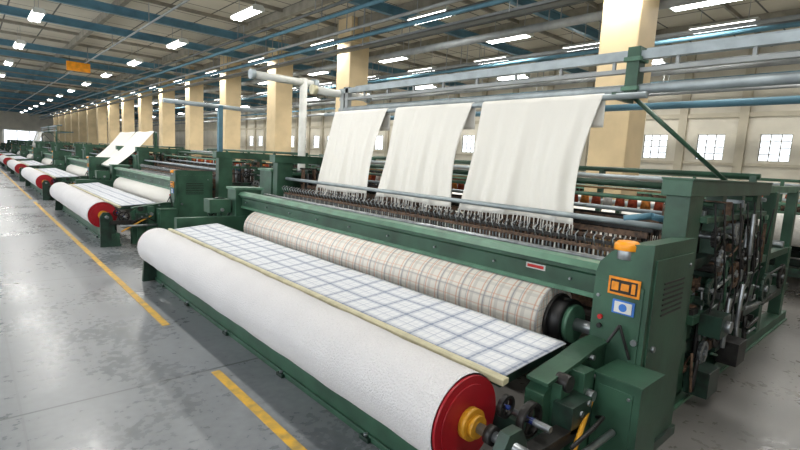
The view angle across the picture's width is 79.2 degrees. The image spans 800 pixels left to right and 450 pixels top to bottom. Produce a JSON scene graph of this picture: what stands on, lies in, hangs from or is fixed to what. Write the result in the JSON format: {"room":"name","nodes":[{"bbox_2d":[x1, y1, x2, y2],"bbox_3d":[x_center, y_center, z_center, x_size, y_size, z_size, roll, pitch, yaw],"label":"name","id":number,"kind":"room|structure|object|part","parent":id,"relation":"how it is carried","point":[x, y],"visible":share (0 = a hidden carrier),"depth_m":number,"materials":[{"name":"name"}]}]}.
{"room":"textile factory","nodes":[
{"label":"textile factory","id":0,"kind":"room"},
{"bbox_2d":[0,108,121,143],"bbox_3d":[-52.915,-13.330,69.618,24.100,6.200,0.300,-3,10,-42],"label":"wall","id":1,"kind":"structure","parent":0,"point":[17,121],"depth_m":68.83,"materials":[{"name":"paint"}]},
{"bbox_2d":[3,130,40,142],"bbox_3d":[-53.597,-11.770,68.984,4.500,3.200,0.090,-3,10,-42],"label":"door","id":2,"kind":"structure","parent":1,"relation":"in","point":[7,134],"depth_m":68.43,"materials":[{"name":"white"}]},
{"bbox_2d":[0,165,799,449],"bbox_3d":[-21.857,-3.843,35.285,23.500,0.200,94.000,-3,10,-42],"label":"floor","id":3,"kind":"structure","parent":0,"point":[84,365],"depth_m":4.26,"materials":[{"name":"concrete"}]},
{"bbox_2d":[0,140,32,149],"bbox_3d":[-41.558,-8.492,53.875,6.854,1.980,7.410,-3,10,-42],"label":"weaving loom","id":4,"kind":"object","parent":3,"relation":"on","point":[14,142],"visible":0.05,"depth_m":54.13,"materials":[{"name":"green metal"}]},
{"bbox_3d":[-43.633,-8.885,56.301,6.700,1.895,0.980,-3,10,-42],"label":"frame","id":5,"kind":"part","parent":4,"relation":"part of","materials":[{"name":"green paint"}]},
{"bbox_2d":[0,139,32,145],"bbox_3d":[-47.587,-9.712,60.582,6.854,1.980,7.410,-3,10,-42],"label":"weaving loom","id":6,"kind":"object","parent":3,"relation":"on","point":[8,140],"visible":0.03,"depth_m":61.68,"materials":[{"name":"green metal"}]},
{"bbox_2d":[0,140,53,152],"bbox_3d":[-35.530,-7.273,47.168,6.854,1.980,7.410,-3,10,-42],"label":"weaving loom","id":7,"kind":"object","parent":3,"relation":"on","point":[12,146],"visible":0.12,"depth_m":47.59,"materials":[{"name":"green metal"}]},
{"bbox_3d":[-37.604,-7.665,49.594,6.700,1.895,0.980,-3,10,-42],"label":"frame","id":8,"kind":"part","parent":7,"relation":"part of","materials":[{"name":"green paint"}]},
{"bbox_2d":[0,124,72,164],"bbox_3d":[-28.483,-6.458,39.288,6.854,3.200,10.380,-3,10,-42],"label":"weaving loom","id":9,"kind":"object","parent":3,"relation":"on","point":[39,135],"visible":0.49,"depth_m":38.37,"materials":[{"name":"green metal"}]},
{"bbox_3d":[-31.576,-6.446,42.888,6.700,1.895,0.980,-3,10,-42],"label":"frame","id":10,"kind":"part","parent":9,"relation":"part of","materials":[{"name":"green paint"}]},
{"bbox_3d":[-26.441,-5.608,38.707,4.650,1.895,0.590,-3,10,-42],"label":"frame","id":11,"kind":"part","parent":9,"relation":"part of","materials":[{"name":"green paint"}]},
{"bbox_2d":[0,141,91,170],"bbox_3d":[-23.472,-4.834,33.755,6.854,1.980,7.410,-3,10,-42],"label":"weaving loom","id":12,"kind":"object","parent":3,"relation":"on","point":[4,159],"visible":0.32,"depth_m":31.59,"materials":[{"name":"green metal"}]},
{"bbox_3d":[-25.547,-5.226,36.181,6.700,1.895,0.980,-3,10,-42],"label":"frame","id":13,"kind":"part","parent":12,"relation":"part of","materials":[{"name":"green paint"}]},
{"bbox_3d":[-20.412,-4.388,32.001,4.650,1.895,0.590,-3,10,-42],"label":"frame","id":14,"kind":"part","parent":12,"relation":"part of","materials":[{"name":"green paint"}]},
{"bbox_2d":[53,112,58,141],"bbox_3d":[-46.117,-12.357,65.119,0.780,6.200,0.780,-3,10,-42],"label":"concrete column","id":15,"kind":"structure","parent":3,"relation":"on","point":[55,119],"depth_m":64.67,"materials":[{"name":"beige paint"}]},
{"bbox_2d":[7,142,109,181],"bbox_3d":[-17.444,-3.614,27.048,6.854,1.980,7.410,-3,10,-42],"label":"weaving loom","id":16,"kind":"object","parent":3,"relation":"on","point":[46,158],"visible":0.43,"depth_m":24.50,"materials":[{"name":"green metal"}]},
{"bbox_3d":[-14.384,-3.169,25.294,4.650,1.895,0.590,-3,10,-42],"label":"frame","id":17,"kind":"part","parent":16,"relation":"part of","materials":[{"name":"green paint"}]},
{"bbox_2d":[58,108,64,142],"bbox_3d":[-42.937,-11.714,61.581,0.780,6.200,0.780,-3,10,-42],"label":"concrete column","id":18,"kind":"structure","parent":3,"relation":"on","point":[60,118],"depth_m":61.17,"materials":[{"name":"beige paint"}]},
{"bbox_2d":[64,109,70,142],"bbox_3d":[-39.757,-11.071,58.044,0.780,6.200,0.780,-3,10,-42],"label":"concrete column","id":19,"kind":"structure","parent":3,"relation":"on","point":[67,120],"depth_m":57.65,"materials":[{"name":"beige paint"}]},
{"bbox_2d":[70,104,78,142],"bbox_3d":[-36.577,-10.427,54.506,0.780,6.200,0.780,-3,10,-42],"label":"concrete column","id":20,"kind":"structure","parent":3,"relation":"on","point":[74,116],"depth_m":54.12,"materials":[{"name":"beige paint"}]},
{"bbox_2d":[77,104,86,143],"bbox_3d":[-33.398,-9.784,50.969,0.780,6.200,0.780,-3,10,-42],"label":"concrete column","id":21,"kind":"structure","parent":3,"relation":"on","point":[82,125],"depth_m":50.60,"materials":[{"name":"beige paint"}]},
{"bbox_2d":[86,99,96,143],"bbox_3d":[-30.218,-9.141,47.431,0.780,6.200,0.780,-3,10,-42],"label":"concrete column","id":22,"kind":"structure","parent":3,"relation":"on","point":[90,114],"depth_m":47.08,"materials":[{"name":"beige paint"}]},
{"bbox_2d":[96,99,107,144],"bbox_3d":[-27.038,-8.497,43.894,0.780,6.200,0.780,-3,10,-42],"label":"concrete column","id":23,"kind":"structure","parent":3,"relation":"on","point":[101,112],"depth_m":43.54,"materials":[{"name":"beige paint"}]},
{"bbox_2d":[107,92,119,143],"bbox_3d":[-23.858,-7.854,40.356,0.780,6.200,0.780,-3,10,-42],"label":"concrete column","id":24,"kind":"structure","parent":3,"relation":"on","point":[113,110],"depth_m":39.97,"materials":[{"name":"beige paint"}]},
{"bbox_2d":[121,91,134,131],"bbox_3d":[-20.678,-7.211,36.819,0.780,6.200,0.780,-3,10,-42],"label":"concrete column","id":25,"kind":"structure","parent":3,"relation":"on","point":[127,108],"depth_m":36.40,"materials":[{"name":"beige paint"}]},
{"bbox_2d":[21,131,235,199],"bbox_3d":[-10.833,-2.508,19.678,6.854,2.442,9.130,-3,10,-42],"label":"weaving loom","id":26,"kind":"object","parent":3,"relation":"on","point":[120,151],"visible":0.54,"depth_m":17.34,"materials":[{"name":"green metal"}]},
{"bbox_3d":[-13.490,-2.787,22.768,6.700,1.895,0.980,-3,10,-42],"label":"frame","id":27,"kind":"part","parent":26,"relation":"part of","materials":[{"name":"green paint"}]},
{"bbox_3d":[-8.355,-1.949,18.587,4.650,1.895,0.590,-3,10,-42],"label":"frame","id":28,"kind":"part","parent":26,"relation":"part of","materials":[{"name":"green paint"}]},
{"bbox_2d":[138,82,152,152],"bbox_3d":[-17.498,-6.567,33.281,0.780,6.200,0.780,-3,10,-42],"label":"concrete column","id":29,"kind":"structure","parent":3,"relation":"on","point":[145,115],"depth_m":32.91,"materials":[{"name":"beige paint"}]},
{"bbox_2d":[0,169,306,449],"bbox_3d":[-25.787,-3.619,31.115,0.075,0.004,91.000,-3,10,-42],"label":"floor marking","id":30,"kind":"object","parent":3,"relation":"on","point":[288,439],"depth_m":4.05,"materials":[{"name":"yellow paint"}]},
{"bbox_2d":[159,78,174,153],"bbox_3d":[-14.318,-5.924,29.743,0.780,6.200,0.780,-3,10,-42],"label":"concrete column","id":31,"kind":"structure","parent":3,"relation":"on","point":[166,110],"depth_m":29.39,"materials":[{"name":"beige paint"}]},
{"bbox_2d":[50,98,316,246],"bbox_3d":[-5.358,-1.680,13.569,6.854,3.000,7.410,-3,10,-42],"label":"weaving loom","id":32,"kind":"object","parent":3,"relation":"on","point":[156,194],"visible":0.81,"depth_m":10.77,"materials":[{"name":"green metal"}]},
{"bbox_3d":[-7.461,-1.567,16.061,6.700,1.895,0.980,-3,10,-42],"label":"frame","id":33,"kind":"part","parent":32,"relation":"part of","materials":[{"name":"green paint"}]},
{"bbox_3d":[-2.327,-0.730,11.881,4.650,1.895,0.590,-3,10,-42],"label":"frame","id":34,"kind":"part","parent":32,"relation":"part of","materials":[{"name":"green paint"}]},
{"bbox_2d":[185,67,203,157],"bbox_3d":[-11.138,-5.281,26.206,0.780,6.200,0.780,-3,10,-42],"label":"concrete column","id":35,"kind":"structure","parent":3,"relation":"on","point":[193,114],"depth_m":25.86,"materials":[{"name":"beige paint"}]},
{"bbox_2d":[220,56,241,160],"bbox_3d":[-7.958,-4.638,22.668,0.780,6.200,0.780,-3,10,-42],"label":"concrete column","id":36,"kind":"structure","parent":3,"relation":"on","point":[230,89],"depth_m":22.29,"materials":[{"name":"beige paint"}]},
{"bbox_2d":[266,39,293,162],"bbox_3d":[-4.778,-3.994,19.131,0.780,6.200,0.780,-3,10,-42],"label":"concrete column","id":37,"kind":"structure","parent":3,"relation":"on","point":[279,95],"depth_m":18.79,"materials":[{"name":"beige paint"}]},
{"bbox_2d":[250,153,318,167],"bbox_3d":[-4.545,-2.645,25.183,6.854,1.980,7.410,-3,10,-42],"label":"weaving loom","id":38,"kind":"object","parent":3,"relation":"on","point":[314,166],"visible":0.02,"depth_m":23.15,"materials":[{"name":"green metal"}]},
{"bbox_2d":[335,16,369,111],"bbox_3d":[-1.598,-3.351,15.593,0.780,6.200,0.780,-3,10,-42],"label":"concrete column","id":39,"kind":"structure","parent":3,"relation":"on","point":[352,67],"depth_m":15.10,"materials":[{"name":"beige paint"}]},
{"bbox_2d":[376,159,469,227],"bbox_3d":[1.483,-1.425,18.476,6.854,1.980,7.410,-3,10,-42],"label":"weaving loom","id":40,"kind":"object","parent":3,"relation":"on","point":[453,178],"visible":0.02,"depth_m":16.83,"materials":[{"name":"green metal"}]},
{"bbox_2d":[137,28,799,449],"bbox_3d":[1.543,-0.494,5.877,6.854,3.420,10.750,-3,10,-42],"label":"weaving loom","id":41,"kind":"object","parent":3,"relation":"on","point":[334,275],"visible":1,"depth_m":4.36,"materials":[{"name":"green metal"}]},
{"bbox_3d":[-1.433,-0.347,9.355,6.700,1.895,0.980,-3,10,-42],"label":"frame","id":42,"kind":"part","parent":41,"relation":"part of","materials":[{"name":"green paint"}]},
{"bbox_3d":[3.702,0.490,5.174,4.650,1.895,0.590,-3,10,-42],"label":"frame","id":43,"kind":"part","parent":41,"relation":"part of","materials":[{"name":"green paint"}]},
{"bbox_2d":[584,0,659,253],"bbox_3d":[4.165,-2.185,9.181,0.780,6.200,0.780,-3,10,-42],"label":"concrete column","id":44,"kind":"structure","parent":3,"relation":"on","point":[625,23],"depth_m":8.89,"materials":[{"name":"beige paint"}]},
{"bbox_2d":[517,170,799,277],"bbox_3d":[7.512,-0.206,11.769,6.854,1.980,7.410,-3,10,-42],"label":"weaving loom","id":45,"kind":"object","parent":3,"relation":"on","point":[795,244],"visible":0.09,"depth_m":9.68,"materials":[{"name":"green metal"}]},
{"bbox_2d":[0,0,799,115],"bbox_3d":[-21.501,-10.179,34.453,23.500,0.200,94.000,-3,10,-42],"label":"ceiling","id":46,"kind":"structure","parent":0,"point":[667,18],"depth_m":16.59,"materials":[{"name":"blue metal"}]},
{"bbox_2d":[0,0,666,120],"bbox_3d":[-21.928,-9.744,34.963,23.500,0.240,87.740,-3,10,-42],"label":"beams","id":47,"kind":"structure","parent":46,"relation":"attached to","point":[384,8],"depth_m":19.73,"materials":[{"name":"metal"}]},
{"bbox_2d":[4,0,799,127],"bbox_3d":[-18.816,-9.414,37.006,13.490,1.680,94.000,-3,10,-42],"label":"roof beams","id":48,"kind":"structure","parent":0,"point":[737,28],"depth_m":13.81,"materials":[{"name":"metal"}]},
{"bbox_2d":[4,48,13,65],"bbox_3d":[-18.388,-7.954,22.730,0.320,0.789,1.400,-3,10,-42],"label":"lamp","id":49,"kind":"object","parent":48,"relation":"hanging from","point":[8,62],"visible":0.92,"depth_m":22.39,"materials":[{"name":"white plastic"}]},
{"bbox_2d":[13,27,25,49],"bbox_3d":[-14.413,-7.150,18.309,0.320,0.789,1.400,-3,10,-42],"label":"lamp","id":50,"kind":"object","parent":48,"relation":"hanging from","point":[19,44],"visible":1,"depth_m":18.05,"materials":[{"name":"white plastic"}]},
{"bbox_2d":[28,1,45,22],"bbox_3d":[-10.438,-6.346,13.887,0.320,0.789,1.400,-3,10,-42],"label":"lamp","id":51,"kind":"object","parent":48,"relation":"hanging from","point":[36,14],"visible":1,"depth_m":13.66,"materials":[{"name":"white plastic"}]},
{"bbox_2d":[67,80,75,91],"bbox_3d":[-22.497,-9.551,33.129,0.320,0.789,1.400,-3,10,-42],"label":"lamp","id":52,"kind":"object","parent":48,"relation":"hanging from","point":[70,89],"visible":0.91,"depth_m":32.76,"materials":[{"name":"white plastic"}]},
{"bbox_2d":[66,59,89,72],"bbox_3d":[-14.430,-7.449,21.699,0.900,1.100,0.100,-3,10,-42],"label":"hanging sign","id":53,"kind":"object","parent":48,"relation":"hanging from","point":[70,65],"visible":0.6,"depth_m":21.69,"materials":[{"name":"orange plastic"}]},
{"bbox_2d":[82,81,91,85],"bbox_3d":[-18.787,-8.800,29.002,0.320,0.789,1.400,-3,10,-42],"label":"lamp","id":54,"kind":"object","parent":48,"relation":"hanging from","point":[86,83],"visible":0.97,"depth_m":28.68,"materials":[{"name":"white plastic"}]},
{"bbox_2d":[101,62,112,77],"bbox_3d":[-15.077,-8.050,24.875,0.320,0.789,1.400,-3,10,-42],"label":"lamp","id":55,"kind":"object","parent":48,"relation":"hanging from","point":[107,74],"visible":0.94,"depth_m":24.67,"materials":[{"name":"white plastic"}]},
{"bbox_2d":[127,58,142,65],"bbox_3d":[-11.367,-7.299,20.748,0.320,0.789,1.400,-3,10,-42],"label":"lamp","id":56,"kind":"object","parent":48,"relation":"hanging from","point":[136,61],"visible":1,"depth_m":20.54,"materials":[{"name":"white plastic"}]},
{"bbox_2d":[166,27,188,48],"bbox_3d":[-7.657,-6.549,16.621,0.320,0.789,1.400,-3,10,-42],"label":"lamp","id":57,"kind":"object","parent":48,"relation":"hanging from","point":[179,42],"visible":0.96,"depth_m":16.51,"materials":[{"name":"white plastic"}]},
{"bbox_2d":[230,0,264,21],"bbox_3d":[-3.948,-5.798,12.494,0.320,0.789,1.400,-3,10,-42],"label":"lamp","id":58,"kind":"object","parent":48,"relation":"hanging from","point":[254,9],"visible":1,"depth_m":12.35,"materials":[{"name":"white plastic"}]},
{"bbox_2d":[248,45,268,63],"bbox_3d":[-5.459,-6.717,18.838,0.320,0.789,1.400,-3,10,-42],"label":"lamp","id":59,"kind":"object","parent":48,"relation":"hanging from","point":[265,56],"visible":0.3,"depth_m":18.64,"materials":[{"name":"white plastic"}]},
{"bbox_2d":[307,94,320,100],"bbox_3d":[-5.420,-8.217,30.270,0.320,0.789,1.400,-3,10,-42],"label":"lamp","id":60,"kind":"object","parent":48,"relation":"hanging from","point":[317,97],"visible":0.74,"depth_m":30.04,"materials":[{"name":"white plastic"}]},
{"bbox_2d":[307,60,330,75],"bbox_3d":[-3.457,-6.838,20.615,0.320,0.789,1.400,-3,10,-42],"label":"lamp","id":61,"kind":"object","parent":48,"relation":"hanging from","point":[328,71],"visible":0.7,"depth_m":20.50,"materials":[{"name":"white plastic"}]},
{"bbox_2d":[310,18,341,49],"bbox_3d":[-2.346,-6.087,15.374,0.320,0.789,1.400,-3,10,-42],"label":"lamp","id":62,"kind":"object","parent":48,"relation":"hanging from","point":[334,38],"visible":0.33,"depth_m":15.22,"materials":[{"name":"white plastic"}]},
{"bbox_2d":[320,75,334,84],"bbox_3d":[-3.611,-7.282,23.924,0.320,0.789,1.400,-3,10,-42],"label":"lamp","id":63,"kind":"object","parent":48,"relation":"hanging from","point":[332,81],"visible":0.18,"depth_m":23.70,"materials":[{"name":"white plastic"}]},
{"bbox_2d":[378,41,409,62],"bbox_3d":[-0.211,-6.181,17.004,0.320,0.789,1.400,-3,10,-42],"label":"lamp","id":64,"kind":"object","parent":48,"relation":"hanging from","point":[405,57],"visible":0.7,"depth_m":16.88,"materials":[{"name":"white plastic"}]},
{"bbox_2d":[407,51,435,71],"bbox_3d":[0.894,-6.370,18.913,0.320,0.789,1.400,-3,10,-42],"label":"lamp","id":65,"kind":"object","parent":48,"relation":"hanging from","point":[431,66],"visible":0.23,"depth_m":18.79,"materials":[{"name":"white plastic"}]},
{"bbox_2d":[415,84,437,88],"bbox_3d":[1.205,-6.877,22.900,0.320,0.789,1.400,-3,10,-42],"label":"lamp","id":66,"kind":"object","parent":48,"relation":"hanging from","point":[431,85],"visible":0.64,"depth_m":22.71,"materials":[{"name":"white plastic"}]},
{"bbox_2d":[407,0,455,25],"bbox_3d":[0.768,-5.457,11.910,0.320,0.789,1.400,-3,10,-42],"label":"lamp","id":67,"kind":"object","parent":48,"relation":"hanging from","point":[445,8],"visible":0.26,"depth_m":11.78,"materials":[{"name":"white plastic"}]},
{"bbox_2d":[473,42,510,64],"bbox_3d":[3.146,-5.914,16.407,0.320,0.789,1.400,-3,10,-42],"label":"lamp","id":68,"kind":"object","parent":48,"relation":"hanging from","point":[504,55],"visible":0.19,"depth_m":16.32,"materials":[{"name":"white plastic"}]},
{"bbox_2d":[486,15,533,43],"bbox_3d":[3.035,-5.525,13.393,0.320,0.789,1.400,-3,10,-42],"label":"lamp","id":69,"kind":"object","parent":48,"relation":"hanging from","point":[530,34],"visible":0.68,"depth_m":13.34,"materials":[{"name":"white plastic"}]},
{"bbox_2d":[497,63,530,80],"bbox_3d":[4.518,-6.206,19.215,0.320,0.789,1.400,-3,10,-42],"label":"lamp","id":70,"kind":"object","parent":48,"relation":"hanging from","point":[528,74],"visible":0.72,"depth_m":19.17,"materials":[{"name":"white plastic"}]},
{"bbox_2d":[562,31,599,51],"bbox_3d":[5.399,-5.459,13.901,0.320,0.789,1.400,-3,10,-42],"label":"lamp","id":71,"kind":"object","parent":48,"relation":"hanging from","point":[594,42],"visible":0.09,"depth_m":14.00,"materials":[{"name":"white plastic"}]},
{"bbox_2d":[652,58,667,64],"bbox_3d":[7.830,-5.536,15.530,0.320,0.789,1.400,-3,10,-42],"label":"lamp","id":72,"kind":"object","parent":48,"relation":"hanging from","point":[663,60],"visible":0.3,"depth_m":15.12,"materials":[{"name":"white plastic"}]},
{"bbox_2d":[668,0,737,11],"bbox_3d":[6.281,-4.868,9.781,0.320,0.789,1.400,-3,10,-42],"label":"lamp","id":73,"kind":"object","parent":48,"relation":"hanging from","point":[712,2],"visible":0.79,"depth_m":9.92,"materials":[{"name":"white plastic"}]},
{"bbox_2d":[688,0,760,33],"bbox_3d":[7.651,-5.003,11.395,0.320,0.789,1.400,-3,10,-42],"label":"lamp","id":74,"kind":"object","parent":48,"relation":"hanging from","point":[700,26],"visible":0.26,"depth_m":11.29,"materials":[{"name":"white plastic"}]},
{"bbox_2d":[135,43,799,197],"bbox_3d":[-12.790,-7.549,42.762,0.300,6.200,94.000,-3,10,-42],"label":"wall","id":75,"kind":"structure","parent":0,"point":[728,127],"depth_m":16.72,"materials":[{"name":"paint"}]},
{"bbox_2d":[250,136,252,145],"bbox_3d":[-13.192,-7.495,43.143,0.060,0.850,0.840,-3,10,-42],"label":"window","id":76,"kind":"structure","parent":75,"relation":"in","point":[251,137],"depth_m":43.22,"materials":[{"name":"white glass"}]},
{"bbox_2d":[259,136,261,145],"bbox_3d":[-11.999,-7.254,41.817,0.060,0.850,0.840,-3,10,-42],"label":"window","id":77,"kind":"structure","parent":75,"relation":"in","point":[260,137],"depth_m":41.89,"materials":[{"name":"white glass"}]},
{"bbox_2d":[291,136,293,146],"bbox_3d":[-8.422,-6.530,37.837,0.060,0.850,0.840,-3,10,-42],"label":"window","id":78,"kind":"structure","parent":75,"relation":"in","point":[292,137],"depth_m":37.80,"materials":[{"name":"white glass"}]},
{"bbox_2d":[313,136,318,147],"bbox_3d":[-6.037,-6.048,35.184,0.060,0.850,0.840,-3,10,-42],"label":"window","id":79,"kind":"structure","parent":75,"relation":"in","point":[316,138],"depth_m":35.24,"materials":[{"name":"white glass"}]},
{"bbox_2d":[375,136,382,149],"bbox_3d":[-1.267,-5.083,29.877,0.060,0.850,0.840,-3,10,-42],"label":"window","id":80,"kind":"structure","parent":75,"relation":"in","point":[379,141],"depth_m":29.88,"materials":[{"name":"white glass"}]},
{"bbox_2d":[462,135,474,151],"bbox_3d":[3.503,-4.118,24.571,0.060,0.850,0.840,-3,10,-42],"label":"window","id":81,"kind":"structure","parent":75,"relation":"in","point":[468,140],"depth_m":24.60,"materials":[{"name":"white glass"}]},
{"bbox_2d":[153,47,799,198],"bbox_3d":[-12.947,-7.540,42.623,0.120,6.200,94.000,-3,10,-42],"label":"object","id":82,"kind":"structure","parent":75,"relation":"attached to","point":[745,113],"depth_m":17.09,"materials":[{"name":"paint"}]},
{"bbox_2d":[642,135,667,157],"bbox_3d":[9.465,-2.912,17.938,0.060,0.850,0.840,-3,10,-42],"label":"window","id":83,"kind":"structure","parent":75,"relation":"in","point":[654,146],"depth_m":17.94,"materials":[{"name":"white glass"}]},
{"bbox_2d":[695,135,724,159],"bbox_3d":[10.658,-2.671,16.611,0.060,0.850,0.840,-3,10,-42],"label":"window","id":84,"kind":"structure","parent":75,"relation":"in","point":[710,147],"depth_m":16.59,"materials":[{"name":"white glass"}]},
{"bbox_2d":[757,134,792,161],"bbox_3d":[11.850,-2.429,15.285,0.060,0.850,0.840,-3,10,-42],"label":"window","id":85,"kind":"structure","parent":75,"relation":"in","point":[772,147],"depth_m":15.28,"materials":[{"name":"white glass"}]}
]}

